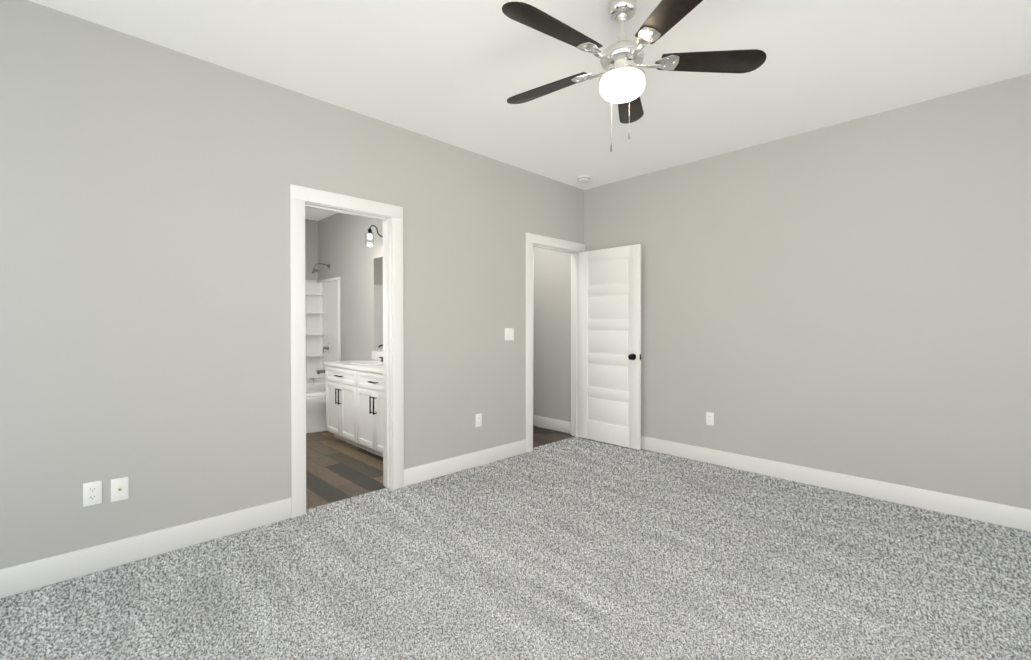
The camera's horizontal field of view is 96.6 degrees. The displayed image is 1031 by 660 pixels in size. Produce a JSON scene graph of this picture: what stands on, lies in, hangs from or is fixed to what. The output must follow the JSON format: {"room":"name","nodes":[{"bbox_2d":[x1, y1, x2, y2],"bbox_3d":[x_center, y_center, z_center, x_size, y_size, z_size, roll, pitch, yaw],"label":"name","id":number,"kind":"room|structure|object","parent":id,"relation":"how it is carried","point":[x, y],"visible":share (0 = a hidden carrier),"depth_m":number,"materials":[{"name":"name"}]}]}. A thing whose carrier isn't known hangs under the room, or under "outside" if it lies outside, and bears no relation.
{"room":"empty bedroom","nodes":[
{"label":"empty bedroom","id":0,"kind":"room"},
{"bbox_2d":[0,0,583,568],"bbox_3d":[-1.128,-0.169,3.336,5.184,2.740,0.120,-1,1,-45],"label":"wall","id":1,"kind":"structure","parent":0,"point":[144,266],"depth_m":2.56,"materials":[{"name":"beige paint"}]},
{"bbox_2d":[83,480,101,506],"bbox_3d":[-2.110,0.816,2.290,0.070,0.115,0.007,-1,1,-45],"label":"electrical outlet","id":2,"kind":"object","parent":1,"relation":"attached to","point":[92,493],"visible":1,"depth_m":2.29,"materials":[{"name":"white plastic"}]},
{"bbox_2d":[111,477,128,501],"bbox_3d":[-2.034,0.820,2.361,0.070,0.115,0.012,-1,1,-45],"label":"outlet","id":3,"kind":"object","parent":1,"relation":"attached to","point":[119,489],"visible":1,"depth_m":2.36,"materials":[{"name":"white plastic"}]},
{"bbox_2d":[0,439,525,598],"bbox_3d":[-1.372,1.139,3.014,4.130,0.130,0.014,-1,1,-45],"label":"baseboard","id":4,"kind":"structure","parent":1,"relation":"attached to","point":[24,577],"depth_m":2.51,"materials":[{"name":"white paint"}]},
{"bbox_2d":[290,184,403,517],"bbox_3d":[-1.197,0.135,3.271,0.812,2.135,0.156,-1,1,-45],"label":"door frame","id":5,"kind":"structure","parent":1,"relation":"attached to","point":[302,198],"depth_m":3.29,"materials":[{"name":"white paint"}]},
{"bbox_2d":[476,413,481,426],"bbox_3d":[-0.324,0.795,4.045,0.070,0.115,0.007,-1,1,-45],"label":"electrical outlet","id":6,"kind":"object","parent":1,"relation":"attached to","point":[478,420],"visible":1,"depth_m":4.04,"materials":[{"name":"white plastic"}]},
{"bbox_2d":[505,328,513,340],"bbox_3d":[-0.055,0.040,4.299,0.116,0.115,0.013,-1,1,-45],"label":"light switch","id":7,"kind":"object","parent":1,"relation":"attached to","point":[509,333],"visible":1,"depth_m":4.30,"materials":[{"name":"white plastic"}]},
{"bbox_2d":[526,233,584,452],"bbox_3d":[0.387,0.121,4.828,0.933,2.135,0.156,-1,1,-45],"label":"door frame","id":8,"kind":"structure","parent":1,"relation":"attached to","point":[574,249],"depth_m":4.75,"materials":[{"name":"white paint"}]},
{"bbox_2d":[579,244,640,449],"bbox_3d":[0.965,0.165,4.781,0.147,2.023,0.753,-1,1,-45],"label":"entry door","id":9,"kind":"structure","parent":8,"relation":"attached to","point":[609,345],"depth_m":4.74,"materials":[{"name":"white paint"}]},
{"bbox_2d":[305,219,317,280],"bbox_3d":[-2.946,-0.198,6.597,3.204,2.740,0.120,-1,1,-45],"label":"wall","id":10,"kind":"structure","parent":0,"point":[311,243],"depth_m":6.54,"materials":[{"name":"beige paint"}]},
{"bbox_2d":[306,431,385,508],"bbox_3d":[-2.160,1.228,4.816,1.570,0.080,3.540,-1,1,-45],"label":"floor","id":11,"kind":"structure","parent":0,"point":[337,469],"depth_m":3.91,"materials":[{"name":"wood"}]},
{"bbox_2d":[306,390,325,432],"bbox_3d":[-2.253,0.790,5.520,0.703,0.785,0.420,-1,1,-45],"label":"bathtub","id":12,"kind":"object","parent":11,"relation":"on","point":[315,411],"visible":0.4,"depth_m":5.30,"materials":[{"name":"white ceramic"}]},
{"bbox_2d":[305,277,340,391],"bbox_3d":[-3.134,0.240,5.798,1.564,1.880,0.757,-1,1,-45],"label":"shower surround","id":13,"kind":"object","parent":11,"relation":"on","point":[323,310],"visible":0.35,"depth_m":6.42,"materials":[{"name":"white plastic"}]},
{"bbox_2d":[317,344,329,373],"bbox_3d":[-2.640,0.393,6.286,0.151,0.415,0.120,-1,1,-45],"label":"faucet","id":14,"kind":"object","parent":13,"relation":"attached to","point":[327,347],"visible":0.9,"depth_m":6.29,"materials":[{"name":"silver metal"}]},
{"bbox_2d":[324,364,382,456],"bbox_3d":[-1.269,0.790,4.588,0.608,0.800,1.790,-1,1,-45],"label":"bathroom vanity","id":15,"kind":"object","parent":11,"relation":"on","point":[354,402],"depth_m":4.52,"materials":[{"name":"white paint"}]},
{"bbox_2d":[324,360,382,371],"bbox_3d":[-1.260,0.373,4.593,0.582,0.034,1.820,-1,1,-45],"label":"countertop","id":16,"kind":"structure","parent":15,"relation":"on","point":[368,365],"depth_m":4.71,"materials":[{"name":"white stone"}]},
{"bbox_2d":[318,213,382,360],"bbox_3d":[-1.579,-0.187,5.417,0.120,2.740,3.480,-1,1,-45],"label":"wall","id":17,"kind":"structure","parent":0,"point":[346,254],"depth_m":5.82,"materials":[{"name":"beige paint"}]},
{"bbox_2d":[312,263,329,272],"bbox_3d":[-2.657,-0.838,6.258,0.230,0.154,0.100,-1,1,-45],"label":"shower head","id":18,"kind":"object","parent":17,"relation":"attached to","point":[316,270],"visible":0.98,"depth_m":6.20},
{"bbox_2d":[365,225,382,246],"bbox_3d":[-1.556,-1.047,5.124,0.246,0.236,0.110,-1,1,-45],"label":"sconce","id":19,"kind":"object","parent":17,"relation":"attached to","point":[369,238],"visible":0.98,"depth_m":5.04,"materials":[{"name":"black"}]},
{"bbox_2d":[372,352,382,359],"bbox_3d":[-1.059,0.304,4.789,0.020,0.101,1.820,-1,1,-45],"label":"backsplash","id":20,"kind":"structure","parent":17,"relation":"attached to","point":[375,355],"depth_m":5.33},
{"bbox_2d":[374,257,382,349],"bbox_3d":[-1.056,-0.306,4.791,0.009,1.076,1.755,-1,1,-45],"label":"bathroom mirror","id":21,"kind":"object","parent":17,"relation":"attached to","point":[378,301],"visible":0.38,"depth_m":5.33,"materials":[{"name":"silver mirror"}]},
{"bbox_2d":[0,437,1030,659],"bbox_3d":[0.478,1.255,1.800,5.064,0.080,4.460,-1,1,-45],"label":"floor carpet","id":22,"kind":"object","parent":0,"point":[576,548],"visible":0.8,"depth_m":2.22,"materials":[{"name":"grey carpet"}]},
{"bbox_2d":[28,0,1030,220],"bbox_3d":[-0.763,-1.586,3.037,5.304,0.100,8.240,-1,1,-45],"label":"ceiling","id":23,"kind":"structure","parent":0,"point":[457,73],"depth_m":2.63,"materials":[{"name":"white paint"}]},
{"bbox_2d":[577,176,589,182],"bbox_3d":[0.696,-1.530,4.675,0.132,0.040,0.132,-1,1,-45],"label":"smoke detector","id":24,"kind":"object","parent":23,"relation":"attached to","point":[583,179],"visible":1,"depth_m":4.64,"materials":[{"name":"white plastic"}]},
{"bbox_2d":[502,0,766,151],"bbox_3d":[0.456,-1.180,2.142,1.251,0.694,1.251,-1,1,-45],"label":"ceiling fan","id":25,"kind":"object","parent":23,"relation":"hanging from","point":[622,81],"visible":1,"depth_m":2.08,"materials":[{"name":"silver metal"}]},
{"bbox_2d":[533,426,574,447],"bbox_3d":[-1.018,1.218,5.939,1.394,0.080,3.540,-1,1,-45],"label":"floor","id":26,"kind":"structure","parent":0,"point":[543,436],"depth_m":5.11,"materials":[{"name":"wood"}]},
{"bbox_2d":[533,73,1030,509],"bbox_3d":[1.085,-0.182,4.867,0.120,2.740,8.240,-1,1,-45],"label":"wall","id":27,"kind":"structure","parent":0,"point":[852,297],"depth_m":3.40,"materials":[{"name":"beige paint"}]},
{"bbox_2d":[533,252,533,415],"bbox_3d":[-0.119,0.110,6.006,0.005,2.135,0.980,-1,1,-45],"label":"door frame","id":28,"kind":"structure","parent":27,"relation":"attached to","point":[533,333],"depth_m":5.66,"materials":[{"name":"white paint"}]},
{"bbox_2d":[533,415,570,433],"bbox_3d":[0.442,1.118,5.437,0.014,0.130,0.622,-1,1,-45],"label":"baseboard","id":29,"kind":"structure","parent":27,"relation":"attached to","point":[553,424],"depth_m":5.42,"materials":[{"name":"white paint"}]},
{"bbox_2d":[706,412,713,425],"bbox_3d":[1.742,0.797,4.116,0.007,0.115,0.070,-1,1,-45],"label":"electrical outlet","id":30,"kind":"object","parent":27,"relation":"attached to","point":[709,418],"visible":1,"depth_m":4.11,"materials":[{"name":"white plastic"}]},
{"bbox_2d":[641,436,1030,531],"bbox_3d":[2.306,1.135,3.541,0.014,0.130,4.381,-1,1,-45],"label":"baseboard","id":31,"kind":"structure","parent":27,"relation":"attached to","point":[995,513],"depth_m":3.33,"materials":[{"name":"white paint"}]}
]}

